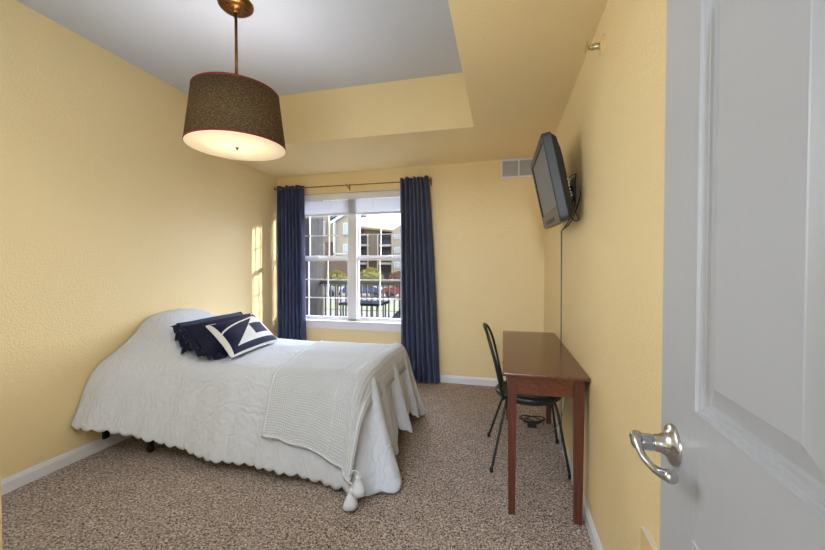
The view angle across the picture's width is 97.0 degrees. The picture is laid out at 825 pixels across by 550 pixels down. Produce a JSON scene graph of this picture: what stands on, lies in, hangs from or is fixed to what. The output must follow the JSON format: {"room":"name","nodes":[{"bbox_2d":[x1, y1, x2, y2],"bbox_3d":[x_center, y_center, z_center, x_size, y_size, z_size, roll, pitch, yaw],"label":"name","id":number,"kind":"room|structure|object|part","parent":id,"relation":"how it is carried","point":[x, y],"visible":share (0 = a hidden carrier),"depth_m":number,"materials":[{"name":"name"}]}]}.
{"room":"bedroom","nodes":[
{"label":"bedroom","id":0,"kind":"room"},
{"bbox_2d":[0,457,2,549],"bbox_3d":[-1.124,-0.196,0.394,3.227,2.986,0.290,0,1,14],"label":"wall","id":1,"kind":"structure","parent":0,"point":[0,457],"depth_m":0.38,"materials":[{"name":"yellow paint"}]},
{"bbox_2d":[629,0,824,549],"bbox_3d":[0.405,0.279,0.392,0.112,2.022,0.770,0,1,14],"label":"door","id":2,"kind":"structure","parent":1,"relation":"in","point":[740,443],"depth_m":0.48,"materials":[{"name":"grey"}]},
{"bbox_3d":[0.435,0.329,0.666,0.028,0.045,0.125,0,1,4],"label":"lever","id":3,"kind":"part","parent":2,"relation":"part of","materials":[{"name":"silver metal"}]},
{"bbox_3d":[0.465,0.325,0.706,0.074,0.077,0.077,0,1,14],"label":"handle","id":4,"kind":"part","parent":2,"relation":"part of","materials":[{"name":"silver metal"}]},
{"bbox_2d":[0,0,277,479],"bbox_3d":[-2.991,-0.184,-0.182,0.120,2.986,10.413,0,1,14],"label":"wall","id":5,"kind":"structure","parent":0,"point":[110,222],"depth_m":2.55,"materials":[{"name":"yellow paint"}]},
{"bbox_2d":[1,433,132,495],"bbox_3d":[-2.184,1.209,2.819,0.014,0.085,3.851,0,1,14],"label":"baseboard","id":6,"kind":"structure","parent":5,"relation":"attached to","point":[8,484],"depth_m":2.35,"materials":[{"name":"white paint"}]},
{"bbox_2d":[1,381,592,549],"bbox_3d":[-0.825,1.324,1.628,3.427,0.100,5.913,0,1,14],"label":"floor","id":7,"kind":"structure","parent":0,"point":[123,495],"depth_m":2.04,"materials":[{"name":"brown carpet"}]},
{"bbox_2d":[102,430,154,452],"bbox_3d":[-1.174,0.947,2.991,1.870,0.599,1.265,0,1,14],"label":"bed","id":8,"kind":"object","parent":7,"relation":"on","point":[150,447],"visible":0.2,"depth_m":2.59,"materials":[{"name":"black metal"}]},
{"bbox_2d":[71,309,425,495],"bbox_3d":[-1.025,0.773,2.852,2.217,0.934,1.438,0,1,14],"label":"bedspread","id":9,"kind":"object","parent":8,"relation":"on","point":[214,410],"visible":0.52,"depth_m":2.45,"materials":[{"name":"white fabric"}]},
{"bbox_2d":[170,312,242,353],"bbox_3d":[-1.629,0.457,3.014,0.308,0.215,0.757,1,1,25],"label":"throw pillow","id":10,"kind":"object","parent":9,"relation":"on","point":[185,346],"visible":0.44,"depth_m":2.80,"materials":[{"name":"blue fabric"}]},
{"bbox_2d":[178,313,267,359],"bbox_3d":[-1.443,0.477,2.892,0.354,0.254,0.684,1,1,25],"label":"throw pillow","id":11,"kind":"object","parent":9,"relation":"on","point":[207,341],"visible":0.48,"depth_m":2.68,"materials":[{"name":"blue fabric"}]},
{"bbox_2d":[206,314,278,357],"bbox_3d":[-1.363,0.470,2.946,0.322,0.224,0.725,0,1,10],"label":"lumbar pillow","id":12,"kind":"object","parent":9,"relation":"on","point":[239,336],"visible":1,"depth_m":2.83,"materials":[{"name":"blue fabric"}]},
{"bbox_2d":[261,341,408,510],"bbox_3d":[-0.542,0.904,2.587,0.862,0.667,1.194,0,1,14],"label":"throw blanket","id":13,"kind":"object","parent":9,"relation":"on","point":[319,400],"visible":0.99,"depth_m":2.27,"materials":[{"name":"white fabric"}]},
{"bbox_2d":[483,323,570,479],"bbox_3d":[0.768,0.799,2.525,0.560,0.915,0.535,0,1,14],"label":"chair","id":14,"kind":"object","parent":7,"relation":"on","point":[501,387],"visible":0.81,"depth_m":2.40,"materials":[{"name":"black metal"}]},
{"bbox_3d":[0.641,1.034,2.756,0.017,0.419,0.177,-1,1,-38],"label":"leg","id":15,"kind":"part","parent":14,"relation":"part of","materials":[{"name":"black metal"}]},
{"bbox_3d":[0.567,1.041,2.386,0.179,0.419,0.017,-1,1,-42],"label":"leg","id":16,"kind":"part","parent":14,"relation":"part of","materials":[{"name":"black metal"}]},
{"bbox_3d":[0.800,0.805,2.527,0.436,0.042,0.436,0,1,14],"label":"seat","id":17,"kind":"part","parent":14,"relation":"part of","materials":[{"name":"black plastic"}]},
{"bbox_3d":[1.015,1.030,2.656,0.188,0.429,0.017,-1,2,-43],"label":"leg","id":18,"kind":"part","parent":14,"relation":"part of","materials":[{"name":"black metal"}]},
{"bbox_3d":[0.938,1.036,2.329,0.017,0.429,0.179,-1,1,-27],"label":"leg","id":19,"kind":"part","parent":14,"relation":"part of","materials":[{"name":"black metal"}]},
{"bbox_2d":[519,415,545,427],"bbox_3d":[0.982,1.203,2.994,0.206,0.089,0.178,0,1,14],"label":"coiled cord","id":20,"kind":"object","parent":7,"relation":"on","point":[530,424],"visible":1,"depth_m":2.98,"materials":[{"name":"black plastic"}]},
{"bbox_2d":[502,331,590,524],"bbox_3d":[0.834,0.878,2.503,0.428,0.758,1.323,0,1,14],"label":"desk","id":21,"kind":"object","parent":7,"relation":"on","point":[534,363],"visible":1,"depth_m":1.92,"materials":[{"name":"brown wood"}]},
{"bbox_3d":[0.826,0.875,3.142,0.046,0.740,0.046,0,1,14],"label":"leg","id":22,"kind":"part","parent":21,"relation":"part of","materials":[{"name":"brown wood"}]},
{"bbox_3d":[0.529,0.898,1.942,0.046,0.740,0.046,0,1,14],"label":"leg","id":23,"kind":"part","parent":21,"relation":"part of","materials":[{"name":"brown wood"}]},
{"bbox_3d":[1.144,0.876,3.063,0.050,0.740,0.046,0,1,14],"label":"leg","id":24,"kind":"part","parent":21,"relation":"part of","materials":[{"name":"brown wood"}]},
{"bbox_3d":[0.847,0.899,1.863,0.050,0.740,0.046,0,1,14],"label":"leg","id":25,"kind":"part","parent":21,"relation":"part of","materials":[{"name":"brown wood"}]},
{"bbox_2d":[16,0,607,177],"bbox_3d":[-0.660,-1.451,2.240,3.227,0.546,4.143,0,1,14],"label":"ceiling","id":26,"kind":"structure","parent":0,"point":[360,85],"depth_m":2.60,"materials":[{"name":"grey paint"}]},
{"bbox_2d":[182,0,285,160],"bbox_3d":[-1.060,-1.187,2.198,0.560,0.872,0.560,0,1,14],"label":"pendant lamp","id":27,"kind":"object","parent":26,"relation":"hanging from","point":[235,116],"visible":1,"depth_m":2.02,"materials":[{"name":"brown fabric"}]},
{"bbox_3d":[-1.060,-0.932,2.203,0.558,0.315,0.558,0,1,14],"label":"lamp shade","id":28,"kind":"part","parent":27,"relation":"part of","materials":[{"name":"brown fabric"}]},
{"bbox_2d":[183,130,285,160],"bbox_3d":[-1.060,-0.775,2.206,0.554,0.010,0.554,0,1,14],"label":"diffuser","id":29,"kind":"object","parent":27,"relation":"attached to","point":[247,145],"depth_m":2.15,"materials":[{"name":"beige glass"}]},
{"bbox_3d":[-1.060,-1.388,2.194,0.021,0.391,0.021,0,1,14],"label":"stem","id":30,"kind":"part","parent":27,"relation":"part of","materials":[{"name":"gold metal"}]},
{"bbox_2d":[277,157,544,378],"bbox_3d":[-0.142,-0.272,4.351,3.227,2.986,0.160,0,1,14],"label":"wall","id":31,"kind":"structure","parent":0,"point":[488,229],"depth_m":4.07,"materials":[{"name":"yellow paint"}]},
{"bbox_2d":[305,199,400,321],"bbox_3d":[-0.724,-0.222,4.514,1.860,1.570,0.105,0,1,14],"label":"window","id":32,"kind":"structure","parent":31,"relation":"in","point":[354,257],"depth_m":4.47,"materials":[{"name":"white plastic"}]},
{"bbox_3d":[-1.183,-0.612,4.639,0.845,0.795,0.028,0,1,14],"label":"sash","id":33,"kind":"part","parent":32,"relation":"part of","materials":[{"name":"white plastic"}]},
{"bbox_3d":[-1.192,0.169,4.620,0.845,0.765,0.028,0,1,14],"label":"sash","id":34,"kind":"part","parent":32,"relation":"part of","materials":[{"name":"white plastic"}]},
{"bbox_2d":[304,190,399,216],"bbox_3d":[-0.742,-0.863,4.429,1.840,0.265,0.042,0,1,14],"label":"window blind","id":35,"kind":"object","parent":32,"relation":"attached to","point":[359,203],"visible":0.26,"depth_m":4.41,"materials":[{"name":"white plastic"}]},
{"bbox_3d":[-0.741,-0.742,4.436,1.820,0.024,0.034,0,1,14],"label":"rail","id":36,"kind":"part","parent":35,"relation":"part of","materials":[{"name":"white plastic"}]},
{"bbox_3d":[-0.265,0.173,4.390,0.845,0.765,0.028,0,1,14],"label":"sash","id":37,"kind":"part","parent":32,"relation":"part of","materials":[{"name":"white plastic"}]},
{"bbox_3d":[-0.256,-0.607,4.409,0.845,0.795,0.028,0,1,14],"label":"sash","id":38,"kind":"part","parent":32,"relation":"part of","materials":[{"name":"white plastic"}]},
{"bbox_2d":[274,177,431,190],"bbox_3d":[-0.752,-1.062,4.356,2.009,0.080,0.095,0,1,14],"label":"curtain rod","id":39,"kind":"object","parent":31,"relation":"attached to","point":[430,179],"visible":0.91,"depth_m":4.31,"materials":[{"name":"brown metal"}]},
{"bbox_2d":[277,185,305,340],"bbox_3d":[-1.513,0.044,4.541,0.383,2.308,0.086,0,1,14],"label":"curtain","id":40,"kind":"object","parent":39,"relation":"hanging from","point":[291,281],"visible":0.87,"depth_m":4.51,"materials":[{"name":"blue fabric"}]},
{"bbox_3d":[-0.758,-1.066,4.329,1.985,0.012,0.012,0,1,14],"label":"rod","id":41,"kind":"part","parent":39,"relation":"part of","materials":[{"name":"brown metal"}]},
{"bbox_2d":[400,175,439,383],"bbox_3d":[0.080,0.049,4.144,0.468,2.329,0.088,0,1,14],"label":"curtain","id":42,"kind":"object","parent":39,"relation":"hanging from","point":[419,330],"visible":0.95,"depth_m":4.13,"materials":[{"name":"blue fabric"}]},
{"bbox_2d":[306,319,400,331],"bbox_3d":[-0.746,0.610,4.443,1.920,0.099,0.085,0,1,14],"label":"windowsill","id":43,"kind":"structure","parent":31,"relation":"attached to","point":[310,323],"depth_m":4.41,"materials":[{"name":"white paint"}]},
{"bbox_2d":[440,375,505,385],"bbox_3d":[-0.164,1.180,4.294,3.199,0.085,0.014,0,1,14],"label":"baseboard","id":44,"kind":"structure","parent":31,"relation":"attached to","point":[443,378],"depth_m":4.09,"materials":[{"name":"white paint"}]},
{"bbox_2d":[501,158,532,178],"bbox_3d":[1.143,-1.151,3.928,0.373,0.203,0.010,0,1,14],"label":"air vent","id":45,"kind":"object","parent":31,"relation":"in","point":[520,167],"visible":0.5,"depth_m":3.93,"materials":[{"name":"metal"}]},
{"bbox_2d":[544,0,666,549],"bbox_3d":[0.988,-0.226,1.957,0.120,2.986,4.343,0,1,14],"label":"wall","id":46,"kind":"structure","parent":0,"point":[610,132],"depth_m":1.41,"materials":[{"name":"yellow paint"}]},
{"bbox_2d":[542,398,565,434],"bbox_3d":[1.022,0.935,2.626,0.028,0.604,0.371,0,1,-3],"label":"lamp cord","id":47,"kind":"object","parent":46,"relation":"attached to","point":[565,398],"visible":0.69,"depth_m":2.54,"materials":[{"name":"grey plastic"}]},
{"bbox_2d":[531,131,580,231],"bbox_3d":[0.898,-0.556,2.322,0.233,0.520,0.789,0,1,14],"label":"television","id":48,"kind":"object","parent":46,"relation":"attached to","point":[555,196],"visible":1,"depth_m":2.00,"materials":[{"name":"grey plastic"}]},
{"bbox_2d":[546,217,554,224],"bbox_3d":[0.882,-0.344,2.340,0.011,0.043,0.400,0,1,14],"label":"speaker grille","id":49,"kind":"object","parent":48,"relation":"attached to","point":[549,220],"depth_m":2.30,"materials":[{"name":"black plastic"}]},
{"bbox_2d":[561,236,561,449],"bbox_3d":[1.056,0.461,2.586,0.004,1.550,0.058,0,1,14],"label":"power cord","id":50,"kind":"object","parent":48,"relation":"hanging from","point":[561,236],"visible":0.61,"depth_m":2.60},
{"bbox_2d":[551,409,602,549],"bbox_3d":[0.913,1.225,1.962,0.014,0.085,4.023,0,1,14],"label":"baseboard","id":51,"kind":"structure","parent":46,"relation":"attached to","point":[596,544],"depth_m":1.83,"materials":[{"name":"white paint"}]},
{"bbox_2d":[585,33,605,56],"bbox_3d":[0.810,-1.016,1.624,0.072,0.092,0.092,0,1,14],"label":"sprinkler","id":52,"kind":"object","parent":46,"relation":"attached to","point":[601,45],"visible":1,"depth_m":1.61,"materials":[{"name":"metal"}]},
{"bbox_2d":[641,526,656,549],"bbox_3d":[0.696,0.837,1.075,0.012,0.125,0.101,0,1,14],"label":"outlet plate","id":53,"kind":"object","parent":46,"relation":"attached to","point":[647,543],"visible":1,"depth_m":1.08,"materials":[{"name":"white paint"}]},
{"label":"outside","id":54,"kind":"structure","parent":0,"visible":0},
{"bbox_2d":[324,285,398,317],"bbox_3d":[0.185,2.093,42.347,100.000,0.200,67.800,0,1,14],"label":"ground","id":55,"kind":"structure","parent":54,"point":[385,286],"depth_m":30.57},
{"bbox_2d":[324,284,343,295],"bbox_3d":[-9.191,1.380,37.342,4.300,1.419,1.800,0,1,14],"label":"parked car","id":56,"kind":"object","parent":55,"relation":"on","point":[332,287],"visible":0.16,"depth_m":36.18,"materials":[{"name":"white paint"}]},
{"bbox_2d":[326,270,346,315],"bbox_3d":[-4.262,1.053,20.652,1.279,2.715,1.313,0,1,14],"label":"tree","id":57,"kind":"object","parent":55,"relation":"on","point":[338,274],"visible":0.69,"depth_m":20.39,"materials":[{"name":"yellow plant"}]},
{"bbox_3d":[-4.236,1.352,20.655,0.170,2.117,0.120,0,1,14],"label":"stem","id":58,"kind":"part","parent":57,"relation":"part of","materials":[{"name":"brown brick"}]},
{"bbox_2d":[323,215,366,284],"bbox_3d":[-12.331,-4.146,54.244,11.417,11.152,10.500,0,1,14],"label":"apartment building","id":59,"kind":"structure","parent":55,"relation":"on","point":[338,225],"depth_m":48.65,"materials":[{"name":"beige"}]},
{"bbox_3d":[-8.733,-6.037,48.189,0.654,1.443,0.150,0,1,14],"label":"pane","id":60,"kind":"part","parent":59,"relation":"part of","materials":[{"name":"white glass"}]},
{"bbox_2d":[324,303,398,311],"bbox_3d":[-3.870,2.287,25.992,100.000,0.040,3.500,0,1,14],"label":"lawn","id":61,"kind":"structure","parent":55,"relation":"on","point":[333,305],"depth_m":25.56,"materials":[{"name":"green plant"}]},
{"bbox_2d":[342,284,381,296],"bbox_3d":[-4.824,1.401,36.259,3.900,1.418,1.800,0,1,14],"label":"parked car","id":62,"kind":"object","parent":55,"relation":"on","point":[364,287],"visible":0.29,"depth_m":35.30,"materials":[{"name":"blue paint"}]},
{"bbox_2d":[360,267,383,316],"bbox_3d":[-2.288,0.976,20.156,1.476,2.887,1.487,0,1,14],"label":"tree","id":63,"kind":"object","parent":55,"relation":"on","point":[369,273],"visible":0.72,"depth_m":19.76,"materials":[{"name":"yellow plant"}]},
{"bbox_3d":[-2.265,1.317,20.166,0.170,2.207,0.120,0,1,14],"label":"stem","id":64,"kind":"part","parent":63,"relation":"part of","materials":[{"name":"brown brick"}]},
{"bbox_2d":[360,225,392,280],"bbox_3d":[-5.448,-3.416,64.659,7.408,10.384,11.000,0,1,14],"label":"apartment building","id":65,"kind":"structure","parent":55,"relation":"on","point":[370,244],"depth_m":59.68,"materials":[{"name":"beige"}]},
{"bbox_3d":[-4.489,-3.653,59.213,1.787,0.658,0.100,0,1,14],"label":"railing","id":66,"kind":"part","parent":65,"relation":"part of","materials":[{"name":"black metal"}]},
{"bbox_3d":[-4.486,-5.274,59.181,1.786,0.663,0.100,0,1,14],"label":"railing","id":67,"kind":"part","parent":65,"relation":"part of","materials":[{"name":"black metal"}]},
{"bbox_3d":[-4.536,0.305,59.301,1.875,1.337,0.100,0,1,14],"label":"railing","id":68,"kind":"part","parent":65,"relation":"part of","materials":[{"name":"white"}]},
{"bbox_2d":[384,287,398,296],"bbox_3d":[-0.844,1.420,35.273,3.900,1.418,1.800,0,1,14],"label":"parked car","id":69,"kind":"object","parent":55,"relation":"on","point":[386,288],"visible":0.25,"depth_m":34.68,"materials":[{"name":"red paint"}]},
{"bbox_2d":[389,271,400,309],"bbox_3d":[-0.715,1.092,19.770,1.243,2.671,1.269,0,1,14],"label":"shrub","id":70,"kind":"object","parent":55,"relation":"on","point":[396,275],"visible":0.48,"depth_m":19.43,"materials":[{"name":"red plant"}]},
{"bbox_2d":[392,225,400,272],"bbox_3d":[0.721,-4.185,58.400,5.794,10.376,8.150,0,1,14],"label":"apartment building","id":71,"kind":"structure","parent":55,"relation":"on","point":[396,238],"depth_m":55.08,"materials":[{"name":"beige"}]},
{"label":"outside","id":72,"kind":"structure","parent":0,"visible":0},
{"bbox_3d":[-0.178,1.354,5.543,9.000,0.190,2.077,0,1,14],"label":"floor","id":73,"kind":"structure","parent":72,"visible":0},
{"bbox_2d":[305,201,323,315],"bbox_3d":[-2.036,-0.343,6.681,0.630,3.160,0.500,0,1,14],"label":"stone column","id":74,"kind":"structure","parent":73,"relation":"on","point":[316,268],"depth_m":6.55,"materials":[{"name":"grey stone"}]},
{"bbox_2d":[320,280,400,317],"bbox_3d":[-0.655,0.673,6.513,4.800,1.135,0.060,0,1,14],"label":"railing","id":75,"kind":"object","parent":73,"relation":"on","point":[367,283],"visible":0.2,"depth_m":6.54,"materials":[{"name":"metal"}]},
{"bbox_3d":[-0.655,0.138,6.503,4.800,0.065,0.050,0,1,14],"label":"rail","id":76,"kind":"part","parent":75,"relation":"part of","materials":[{"name":"metal"}]},
{"bbox_2d":[339,300,389,317],"bbox_3d":[-0.724,0.834,5.554,0.630,0.850,0.500,0,1,14],"label":"patio table","id":77,"kind":"object","parent":73,"relation":"on","point":[362,302],"visible":0.44,"depth_m":5.41,"materials":[{"name":"blue paint"}]},
{"bbox_2d":[392,308,400,317],"bbox_3d":[-0.185,0.806,5.440,0.470,0.910,0.480,0,1,14],"label":"patio chair","id":78,"kind":"object","parent":73,"relation":"on","point":[397,314],"visible":0.08,"depth_m":5.23,"materials":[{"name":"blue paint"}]}
]}

